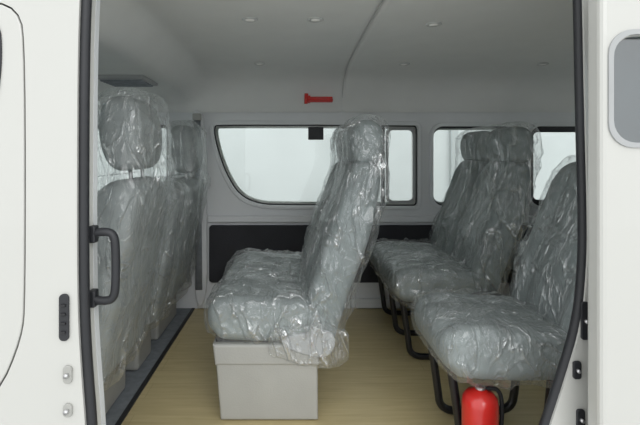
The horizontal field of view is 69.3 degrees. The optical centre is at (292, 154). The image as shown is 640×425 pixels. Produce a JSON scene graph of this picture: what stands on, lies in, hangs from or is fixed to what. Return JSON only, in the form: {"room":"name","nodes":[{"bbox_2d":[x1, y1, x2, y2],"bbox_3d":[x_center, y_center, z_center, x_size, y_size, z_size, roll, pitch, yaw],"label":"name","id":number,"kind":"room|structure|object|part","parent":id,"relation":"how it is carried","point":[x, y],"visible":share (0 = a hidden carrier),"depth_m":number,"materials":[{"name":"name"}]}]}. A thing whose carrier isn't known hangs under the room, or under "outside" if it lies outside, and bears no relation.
{"room":"vehicle interior","nodes":[
{"label":"vehicle interior","id":0,"kind":"room"},
{"bbox_2d":[59,294,68,340],"bbox_3d":[-0.511,0.363,1.030,0.022,0.105,0.010,0,0,0],"label":"plate","id":1,"kind":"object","parent":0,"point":[63,298],"depth_m":1.03,"materials":[{"name":"black plastic"}]},
{"bbox_2d":[93,0,105,424],"bbox_3d":[0.500,0.205,1.105,4.500,1.430,0.020,0,0,0],"label":"wall","id":2,"kind":"structure","parent":0,"point":[97,11],"depth_m":1.10,"materials":[{"name":"white metal"}]},
{"bbox_2d":[146,166,153,176],"bbox_3d":[-1.600,-0.155,5.170,0.080,3.090,0.060,0,0,0],"label":"pilaster","id":3,"kind":"object","parent":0,"point":[148,172],"depth_m":5.14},
{"bbox_2d":[0,0,639,424],"bbox_3d":[0.500,0.315,1.050,4.500,1.770,0.030,0,0,0],"label":"wall","id":4,"kind":"structure","parent":0,"point":[33,391],"depth_m":1.03,"materials":[{"name":"white metal"}]},
{"bbox_2d":[0,5,25,385],"bbox_3d":[-1.109,0.375,1.046,1.014,1.442,0.024,0,0,0],"label":"door","id":5,"kind":"structure","parent":4,"relation":"in","point":[12,83],"depth_m":1.03,"materials":[{"name":"white metal"}]},
{"bbox_2d":[0,31,1,80],"bbox_3d":[-1.028,-0.066,1.038,0.755,0.495,0.014,0,0,0],"label":"seal","id":6,"kind":"object","parent":5,"relation":"attached to","point":[0,31],"depth_m":1.03,"materials":[{"name":"white rubber"}]},
{"bbox_2d":[63,365,72,383],"bbox_3d":[-0.503,0.490,1.028,0.020,0.040,0.015,0,0,0],"label":"door stop","id":7,"kind":"object","parent":4,"relation":"attached to","point":[67,370],"depth_m":1.03,"materials":[{"name":"white plastic"}]},
{"bbox_2d":[63,403,72,416],"bbox_3d":[-0.503,0.570,1.028,0.020,0.030,0.015,0,0,0],"label":"door stop","id":8,"kind":"object","parent":4,"relation":"attached to","point":[67,408],"depth_m":1.03,"materials":[{"name":"white plastic"}]},
{"bbox_2d":[89,0,101,424],"bbox_3d":[0.116,0.237,1.081,1.200,1.365,0.038,0,0,0],"label":"door frame","id":9,"kind":"structure","parent":4,"relation":"attached to","point":[97,393],"depth_m":1.09,"materials":[{"name":"beige paint"}]},
{"bbox_2d":[89,225,119,307],"bbox_3d":[-0.442,0.260,1.083,0.076,0.190,0.025,0,0,0],"label":"handle","id":10,"kind":"object","parent":4,"relation":"attached to","point":[95,232],"visible":0.91,"depth_m":1.07,"materials":[{"name":"black plastic"}]},
{"bbox_2d":[79,0,586,424],"bbox_3d":[0.093,0.238,1.052,1.161,1.389,0.023,0,0,0],"label":"seal","id":11,"kind":"object","parent":4,"relation":"attached to","point":[86,5],"depth_m":1.04,"materials":[{"name":"black rubber"}]},
{"bbox_2d":[572,361,581,378],"bbox_3d":[0.634,0.480,1.029,0.018,0.040,0.013,0,0,0],"label":"latch","id":12,"kind":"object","parent":4,"relation":"in","point":[576,365],"depth_m":1.03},
{"bbox_2d":[576,409,584,424],"bbox_3d":[0.642,0.590,1.029,0.018,0.045,0.013,0,0,0],"label":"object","id":13,"kind":"structure","parent":4,"relation":"in","point":[580,413],"depth_m":1.03,"materials":[{"name":"black plastic"}]},
{"bbox_2d":[580,301,587,339],"bbox_3d":[0.652,0.370,1.029,0.018,0.085,0.013,0,0,0],"label":"latch","id":14,"kind":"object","parent":4,"relation":"in","point":[584,305],"depth_m":1.03,"materials":[{"name":"black plastic"}]},
{"bbox_2d":[588,0,639,424],"bbox_3d":[1.203,0.350,0.965,1.154,1.500,0.050,0,0,0],"label":"door","id":15,"kind":"structure","parent":4,"relation":"in","point":[613,167],"depth_m":0.94,"materials":[{"name":"white metal"}]},
{"bbox_2d":[608,29,639,147],"bbox_3d":[1.100,-0.135,0.940,0.920,0.240,0.008,0,0,0],"label":"seal","id":16,"kind":"object","parent":15,"relation":"attached to","point":[611,126],"depth_m":0.94,"materials":[{"name":"white rubber"}]},
{"bbox_2d":[121,309,545,424],"bbox_3d":[1.087,0.920,1.895,3.327,0.040,1.630,0,0,0],"label":"floor","id":17,"kind":"structure","parent":0,"point":[377,382],"depth_m":1.81,"materials":[{"name":"beige laminate"}]},
{"bbox_2d":[105,308,194,424],"bbox_3d":[-1.162,0.916,1.895,1.176,0.044,1.630,0,0,0],"label":"floor mat","id":18,"kind":"object","parent":17,"relation":"on","point":[136,381],"visible":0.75,"depth_m":1.92,"materials":[{"name":"grey rubber"}]},
{"bbox_2d":[97,87,174,413],"bbox_3d":[-0.763,0.339,1.581,0.657,1.115,0.526,0,0,0],"label":"passenger seat","id":19,"kind":"object","parent":18,"relation":"on","point":[130,132],"visible":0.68,"depth_m":1.45,"materials":[{"name":"grey plastic"}]},
{"bbox_3d":[-0.820,0.773,1.580,0.360,0.246,0.395,0,0,0],"label":"seat","id":20,"kind":"part","parent":19,"relation":"part of","materials":[{"name":"grey plastic"}]},
{"bbox_3d":[-0.534,0.070,1.520,0.022,0.101,0.014,0,0,0],"label":"headrest post","id":21,"kind":"part","parent":19,"relation":"part of","materials":[{"name":"metal"}]},
{"bbox_3d":[-0.592,0.395,1.580,0.234,0.634,0.494,0,0,0],"label":"backrest","id":22,"kind":"part","parent":19,"relation":"part of","materials":[{"name":"grey plastic"}]},
{"bbox_3d":[-0.534,0.070,1.640,0.022,0.101,0.014,0,0,0],"label":"headrest post","id":23,"kind":"part","parent":19,"relation":"part of","materials":[{"name":"metal"}]},
{"bbox_2d":[125,176,188,369],"bbox_3d":[-0.768,0.494,2.003,0.644,0.804,0.278,0,0,0],"label":"seat","id":24,"kind":"object","parent":18,"relation":"on","point":[161,287],"visible":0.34,"depth_m":1.93,"materials":[{"name":"grey plastic"}]},
{"bbox_3d":[-0.820,0.773,2.003,0.360,0.246,0.185,0,0,0],"label":"seat","id":25,"kind":"part","parent":24,"relation":"part of","materials":[{"name":"grey plastic"}]},
{"bbox_3d":[-0.590,0.413,2.003,0.222,0.598,0.243,0,0,0],"label":"backrest","id":26,"kind":"part","parent":24,"relation":"part of","materials":[{"name":"grey plastic"}]},
{"bbox_2d":[151,120,208,339],"bbox_3d":[-0.779,0.359,2.401,0.661,1.074,0.511,0,0,0],"label":"seat","id":27,"kind":"object","parent":18,"relation":"on","point":[185,142],"visible":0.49,"depth_m":2.29,"materials":[{"name":"grey plastic"}]},
{"bbox_3d":[-0.830,0.773,2.410,0.360,0.246,0.361,0,0,0],"label":"seat","id":28,"kind":"part","parent":27,"relation":"part of","materials":[{"name":"grey plastic"}]},
{"bbox_3d":[-0.604,0.413,2.410,0.231,0.598,0.450,0,0,0],"label":"backrest","id":29,"kind":"part","parent":27,"relation":"part of","materials":[{"name":"grey plastic"}]},
{"bbox_2d":[204,114,390,418],"bbox_3d":[0.022,0.374,1.953,0.669,1.043,0.865,0,0,0],"label":"seat","id":30,"kind":"object","parent":17,"relation":"on","point":[272,316],"visible":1,"depth_m":1.56,"materials":[{"name":"grey plastic"}]},
{"bbox_2d":[204,267,319,345],"bbox_3d":[-0.087,0.560,1.751,0.448,0.211,0.441,0,0,0],"label":"cushion","id":31,"kind":"object","parent":30,"relation":"on","point":[251,306],"depth_m":1.56,"materials":[{"name":"grey plastic"}]},
{"bbox_2d":[223,248,303,279],"bbox_3d":[-0.087,0.563,2.159,0.449,0.203,0.451,0,0,0],"label":"cushion","id":32,"kind":"object","parent":30,"relation":"on","point":[269,262],"depth_m":2.10,"materials":[{"name":"grey plastic"}]},
{"bbox_2d":[225,252,305,277],"bbox_3d":[-0.086,0.562,2.157,0.423,0.160,0.400,0,0,0],"label":"cushion","id":33,"kind":"object","parent":30,"relation":"on","point":[270,263],"depth_m":2.10,"materials":[{"name":"grey plastic"}]},
{"bbox_2d":[208,272,323,340],"bbox_3d":[-0.086,0.562,1.752,0.423,0.158,0.401,0,0,0],"label":"cushion","id":34,"kind":"object","parent":30,"relation":"on","point":[273,306],"depth_m":1.56,"materials":[{"name":"grey plastic"}]},
{"bbox_3d":[-0.091,0.673,1.612,0.360,0.070,0.118,0,0,0],"label":"box lid","id":35,"kind":"part","parent":30,"relation":"part of","materials":[{"name":"grey plastic"}]},
{"bbox_3d":[0.174,0.343,2.158,0.271,0.642,0.404,0,0,0],"label":"backrest","id":36,"kind":"part","parent":30,"relation":"part of","materials":[{"name":"grey plastic"}]},
{"bbox_3d":[0.174,0.343,1.752,0.272,0.642,0.407,0,0,0],"label":"backrest","id":37,"kind":"part","parent":30,"relation":"part of","materials":[{"name":"grey plastic"}]},
{"bbox_2d":[368,122,538,359],"bbox_3d":[0.748,0.376,2.306,0.668,1.047,0.749,0,0,0],"label":"seat","id":38,"kind":"object","parent":17,"relation":"on","point":[478,224],"visible":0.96,"depth_m":2.06,"materials":[{"name":"grey plastic"}]},
{"bbox_3d":[0.635,0.763,2.590,0.337,0.271,0.027,0,0,0],"label":"leg frame","id":39,"kind":"part","parent":38,"relation":"part of","materials":[{"name":"black metal"}]},
{"bbox_3d":[0.635,0.763,2.300,0.337,0.271,0.027,0,0,0],"label":"leg frame","id":40,"kind":"part","parent":38,"relation":"part of","materials":[{"name":"black metal"}]},
{"bbox_2d":[368,237,443,272],"bbox_3d":[0.639,0.568,2.479,0.448,0.213,0.403,0,0,0],"label":"cushion","id":41,"kind":"object","parent":38,"relation":"on","point":[378,251],"depth_m":2.44,"materials":[{"name":"grey plastic"}]},
{"bbox_2d":[369,241,448,273],"bbox_3d":[0.639,0.563,2.475,0.423,0.158,0.346,0,0,0],"label":"cushion","id":42,"kind":"object","parent":38,"relation":"on","point":[377,250],"depth_m":2.43,"materials":[{"name":"grey plastic"}]},
{"bbox_3d":[0.635,0.763,2.030,0.337,0.271,0.027,0,0,0],"label":"leg frame","id":43,"kind":"part","parent":38,"relation":"part of","materials":[{"name":"black metal"}]},
{"bbox_2d":[379,250,489,306],"bbox_3d":[0.638,0.565,2.126,0.449,0.208,0.390,0,0,0],"label":"cushion","id":44,"kind":"object","parent":38,"relation":"on","point":[406,274],"depth_m":1.97,"materials":[{"name":"grey plastic"}]},
{"bbox_2d":[381,254,487,301],"bbox_3d":[0.639,0.563,2.125,0.423,0.157,0.345,0,0,0],"label":"cushion","id":45,"kind":"object","parent":38,"relation":"on","point":[406,276],"depth_m":1.97,"materials":[{"name":"grey plastic"}]},
{"bbox_3d":[0.900,0.343,2.475,0.271,0.642,0.350,0,0,0],"label":"backrest","id":46,"kind":"part","parent":38,"relation":"part of","materials":[{"name":"grey fabric"}]},
{"bbox_3d":[0.899,0.343,2.125,0.271,0.642,0.350,0,0,0],"label":"backrest","id":47,"kind":"part","parent":38,"relation":"part of","materials":[{"name":"grey plastic"}]},
{"bbox_2d":[461,384,503,424],"bbox_3d":[0.535,0.778,1.322,0.100,0.236,0.100,0,0,-45],"label":"fire extinguisher","id":48,"kind":"object","parent":17,"relation":"on","point":[480,406],"visible":0.98,"depth_m":1.29,"materials":[{"name":"red paint"}]},
{"bbox_2d":[410,155,576,424],"bbox_3d":[0.737,0.449,1.468,0.658,0.900,0.441,0,0,0],"label":"seat","id":49,"kind":"object","parent":17,"relation":"on","point":[521,336],"visible":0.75,"depth_m":1.41,"materials":[{"name":"grey plastic"}]},
{"bbox_3d":[0.630,0.763,1.600,0.337,0.271,0.027,0,0,0],"label":"leg frame","id":50,"kind":"part","parent":49,"relation":"part of","materials":[{"name":"black metal"}]},
{"bbox_2d":[410,288,561,389],"bbox_3d":[0.633,0.560,1.467,0.450,0.209,0.439,0,0,0],"label":"cushion","id":51,"kind":"object","parent":49,"relation":"on","point":[517,337],"depth_m":1.31,"materials":[{"name":"grey plastic"}]},
{"bbox_2d":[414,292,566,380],"bbox_3d":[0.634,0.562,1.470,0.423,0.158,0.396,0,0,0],"label":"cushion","id":52,"kind":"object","parent":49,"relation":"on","point":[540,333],"depth_m":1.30,"materials":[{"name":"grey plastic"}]},
{"bbox_3d":[0.630,0.763,1.395,0.337,0.271,0.027,0,0,0],"label":"leg frame","id":53,"kind":"part","parent":49,"relation":"part of","materials":[{"name":"black metal"}]},
{"bbox_3d":[0.895,0.343,1.470,0.270,0.642,0.397,0,0,0],"label":"backrest","id":54,"kind":"part","parent":49,"relation":"part of","materials":[{"name":"grey plastic"}]},
{"bbox_2d":[505,239,526,295],"bbox_3d":[1.480,0.376,2.302,0.673,1.046,0.751,0,0,0],"label":"seat","id":55,"kind":"object","parent":17,"relation":"on","point":[510,266],"visible":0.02,"depth_m":2.47,"materials":[{"name":"grey plastic"}]},
{"bbox_3d":[1.365,0.763,2.590,0.337,0.271,0.027,0,0,0],"label":"leg frame","id":56,"kind":"part","parent":55,"relation":"part of","materials":[{"name":"black metal"}]},
{"bbox_2d":[506,241,526,271],"bbox_3d":[1.369,0.563,2.475,0.423,0.157,0.346,0,0,0],"label":"cushion","id":57,"kind":"object","parent":55,"relation":"on","point":[511,264],"depth_m":2.45,"materials":[{"name":"grey plastic"}]},
{"bbox_2d":[98,0,574,112],"bbox_3d":[0.500,-0.377,1.910,4.500,0.251,1.596,0,0,0],"label":"ceiling","id":58,"kind":"structure","parent":0,"point":[201,55],"depth_m":2.08,"materials":[{"name":"plastic"}]},
{"bbox_2d":[98,75,157,86],"bbox_3d":[-0.790,-0.352,2.215,0.220,0.028,0.230,0,0,0],"label":"ceiling vent","id":59,"kind":"object","parent":58,"relation":"in","point":[114,80],"visible":0.96,"depth_m":2.13,"materials":[{"name":"grey plastic"}]},
{"bbox_2d":[242,17,257,22],"bbox_3d":[-0.154,-0.483,1.650,0.058,0.012,0.058,0,0,0],"label":"ceiling spotlight","id":60,"kind":"object","parent":58,"relation":"in","point":[246,19],"depth_m":1.64,"materials":[{"name":"white plastic"}]},
{"bbox_2d":[254,62,264,64],"bbox_3d":[-0.170,-0.466,2.360,0.058,0.012,0.058,0,0,0],"label":"ceiling spotlight","id":61,"kind":"object","parent":58,"relation":"in","point":[256,63],"depth_m":2.34,"materials":[{"name":"white plastic"}]},
{"bbox_2d":[307,17,322,22],"bbox_3d":[0.080,-0.483,1.650,0.058,0.012,0.058,0,0,0],"label":"ceiling spotlight","id":62,"kind":"object","parent":58,"relation":"in","point":[312,19],"depth_m":1.64,"materials":[{"name":"white plastic"}]},
{"bbox_2d":[304,93,332,103],"bbox_3d":[0.146,-0.323,2.659,0.165,0.059,0.041,0,0,0],"label":"hammer","id":63,"kind":"object","parent":58,"relation":"attached to","point":[307,99],"visible":1,"depth_m":2.64,"materials":[{"name":"red paint"}]},
{"bbox_3d":[0.157,-0.318,2.650,0.144,0.026,0.018,0,0,0],"label":"handle","id":64,"kind":"part","parent":63,"relation":"part of","materials":[{"name":"red paint"}]},
{"bbox_2d":[342,0,383,97],"bbox_3d":[0.285,-0.393,1.911,0.006,0.195,1.558,0,0,0],"label":"trim","id":65,"kind":"structure","parent":58,"relation":"attached to","point":[382,0],"depth_m":1.91,"materials":[{"name":"grey plastic"}]},
{"bbox_2d":[398,62,409,65],"bbox_3d":[0.570,-0.465,2.370,0.058,0.012,0.058,0,0,0],"label":"ceiling spotlight","id":66,"kind":"object","parent":58,"relation":"attached to","point":[405,63],"depth_m":2.36,"materials":[{"name":"white plastic"}]},
{"bbox_2d":[426,22,441,26],"bbox_3d":[0.520,-0.483,1.710,0.058,0.012,0.058,0,0,0],"label":"ceiling spotlight","id":67,"kind":"object","parent":58,"relation":"attached to","point":[431,24],"depth_m":1.70,"materials":[{"name":"white plastic"}]},
{"bbox_2d":[536,62,548,65],"bbox_3d":[1.280,-0.465,2.370,0.058,0.012,0.058,0,0,0],"label":"ceiling spotlight","id":68,"kind":"object","parent":58,"relation":"attached to","point":[545,63],"depth_m":2.36,"materials":[{"name":"white plastic"}]},
{"bbox_2d":[98,111,574,308],"bbox_3d":[0.500,0.450,2.730,4.500,1.500,0.030,0,0,0],"label":"wall","id":69,"kind":"structure","parent":0,"point":[222,201],"depth_m":2.71,"materials":[{"name":"beige paint"}]},
{"bbox_2d":[98,125,167,180],"bbox_3d":[-1.074,0.050,2.746,0.695,0.468,0.012,0,0,0],"label":"seal","id":70,"kind":"object","parent":69,"relation":"attached to","point":[162,126],"visible":0.09,"depth_m":2.74,"materials":[{"name":"black rubber"}]},
{"bbox_2d":[98,121,171,180],"bbox_3d":[-1.073,0.050,2.710,0.727,0.500,0.018,0,0,0],"label":"reveal","id":71,"kind":"object","parent":69,"relation":"attached to","point":[161,122],"visible":0.15,"depth_m":2.70,"materials":[{"name":"grey plastic"}]},
{"bbox_2d":[190,110,207,305],"bbox_3d":[-0.550,0.310,2.698,0.100,1.140,0.030,0,0,0],"label":"pillar cover","id":72,"kind":"structure","parent":69,"relation":"attached to","point":[200,294],"depth_m":2.68,"materials":[{"name":"grey plastic"}]},
{"bbox_2d":[192,113,201,289],"bbox_3d":[-0.552,0.270,2.672,0.055,1.020,0.025,0,0,0],"label":"belt","id":73,"kind":"object","parent":72,"relation":"attached to","point":[197,117],"visible":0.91,"depth_m":2.67,"materials":[{"name":"grey woven fabric webbing"},{"name":"grey plastic"}]},
{"bbox_2d":[197,298,415,307],"bbox_3d":[1.085,0.868,2.708,3.290,0.055,0.025,0,0,0],"label":"baseboard","id":74,"kind":"structure","parent":69,"relation":"attached to","point":[357,302],"depth_m":2.69,"materials":[{"name":"grey plastic"}]},
{"bbox_2d":[214,125,416,205],"bbox_3d":[0.133,0.061,2.746,1.211,0.490,0.012,0,0,0],"label":"seal","id":75,"kind":"object","parent":69,"relation":"attached to","point":[215,125],"visible":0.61,"depth_m":2.74,"materials":[{"name":"black rubber"}]},
{"bbox_2d":[210,121,421,209],"bbox_3d":[0.133,0.061,2.710,1.243,0.522,0.018,0,0,0],"label":"reveal","id":76,"kind":"object","parent":69,"relation":"attached to","point":[213,124],"visible":0.91,"depth_m":2.70,"materials":[{"name":"grey plastic"}]},
{"bbox_2d":[185,225,532,282],"bbox_3d":[0.450,0.562,2.704,4.100,0.365,0.022,0,0,0],"label":"wall panel","id":77,"kind":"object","parent":69,"relation":"attached to","point":[225,241],"depth_m":2.69,"materials":[{"name":"black plastic"}]},
{"bbox_3d":[-1.100,0.562,2.704,1.000,0.365,0.022,0,0,0],"label":"kick panel","id":78,"kind":"part","parent":77,"relation":"part of","materials":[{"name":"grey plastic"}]},
{"bbox_3d":[-0.180,0.578,2.704,0.620,0.335,0.022,0,0,0],"label":"kick panel","id":79,"kind":"part","parent":77,"relation":"part of","materials":[{"name":"black plastic"}]},
{"bbox_3d":[0.623,0.578,2.704,0.955,0.335,0.022,0,0,0],"label":"kick panel","id":80,"kind":"part","parent":77,"relation":"part of","materials":[{"name":"black plastic"}]},
{"bbox_3d":[1.810,0.578,2.704,1.380,0.335,0.022,0,0,0],"label":"kick panel","id":81,"kind":"part","parent":77,"relation":"part of","materials":[{"name":"black plastic"}]},
{"bbox_2d":[207,216,536,222],"bbox_3d":[1.115,0.375,2.705,3.230,0.040,0.030,0,0,0],"label":"ledge","id":82,"kind":"object","parent":69,"relation":"attached to","point":[210,219],"visible":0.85,"depth_m":2.69,"materials":[{"name":"grey plastic"}]},
{"bbox_2d":[386,128,415,202],"bbox_3d":[0.637,0.061,2.740,0.175,0.447,0.012,0,0,0],"label":"window","id":83,"kind":"structure","parent":69,"relation":"in","point":[412,199],"depth_m":2.73,"materials":[{"name":"glass"},{"name":"black rubber"}]},
{"bbox_2d":[435,126,505,205],"bbox_3d":[1.065,0.065,2.746,0.498,0.478,0.012,0,0,0],"label":"seal","id":84,"kind":"object","parent":69,"relation":"attached to","point":[442,126],"visible":0.16,"depth_m":2.74,"materials":[{"name":"black rubber"}]},
{"bbox_2d":[441,128,497,128],"bbox_3d":[1.065,0.065,2.755,0.466,0.446,0.004,0,0,0],"label":"glass","id":85,"kind":"object","parent":84,"relation":"attached to","point":[441,128],"visible":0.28,"depth_m":2.76,"materials":[{"name":"glass"}]},
{"bbox_2d":[429,123,513,208],"bbox_3d":[1.065,0.065,2.710,0.530,0.510,0.018,0,0,0],"label":"reveal","id":86,"kind":"object","parent":69,"relation":"attached to","point":[438,125],"visible":0.57,"depth_m":2.70,"materials":[{"name":"grey plastic"}]},
{"bbox_2d":[526,123,574,209],"bbox_3d":[1.745,0.065,2.710,0.750,0.510,0.018,0,0,0],"label":"reveal","id":87,"kind":"object","parent":69,"relation":"attached to","point":[535,125],"visible":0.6,"depth_m":2.70,"materials":[{"name":"grey plastic"}]},
{"bbox_2d":[531,126,574,205],"bbox_3d":[1.745,0.065,2.746,0.718,0.478,0.012,0,0,0],"label":"seal","id":88,"kind":"object","parent":69,"relation":"attached to","point":[540,128],"visible":0.28,"depth_m":2.74,"materials":[{"name":"black rubber"}]},
{"bbox_2d":[216,126,493,203],"bbox_3d":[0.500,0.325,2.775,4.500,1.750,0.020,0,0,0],"label":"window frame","id":89,"kind":"structure","parent":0,"point":[217,127],"depth_m":2.77,"materials":[{"name":"black rubber"}]},
{"bbox_2d":[450,130,457,181],"bbox_3d":[1.800,-0.155,5.170,0.080,3.090,0.060,0,0,0],"label":"pilaster","id":90,"kind":"object","parent":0,"point":[453,133],"depth_m":5.14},
{"label":"outside","id":91,"kind":"structure","parent":0,"visible":0},
{"bbox_3d":[0.500,1.420,0.050,19.000,0.050,14.000,0,0,0],"label":"ground","id":92,"kind":"structure","parent":91,"visible":0},
{"bbox_2d":[97,128,575,201],"bbox_3d":[0.500,-0.150,5.250,19.000,3.100,0.100,0,0,0],"label":"windows","id":93,"kind":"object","parent":92,"relation":"on","point":[269,164],"visible":0.02,"depth_m":5.20,"materials":[{"name":"glass"}]},
{"bbox_3d":[0.133,0.061,2.755,1.180,0.458,0.004,0,0,0],"label":"glass","id":94,"kind":"object","parent":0,"visible":0},
{"bbox_2d":[308,127,323,139],"bbox_3d":[0.135,-0.128,2.734,0.090,0.075,0.024,0,0,0],"label":"latch","id":95,"kind":"object","parent":94,"relation":"attached to","point":[314,133],"visible":1,"depth_m":2.72,"materials":[{"name":"black plastic"}]},
{"bbox_2d":[381,126,384,203],"bbox_3d":[0.535,0.060,2.750,0.020,0.460,0.020,0,0,0],"label":"bar","id":96,"kind":"object","parent":94,"relation":"attached to","point":[382,127],"visible":0.79,"depth_m":2.74,"materials":[{"name":"grey metal"}]}
]}

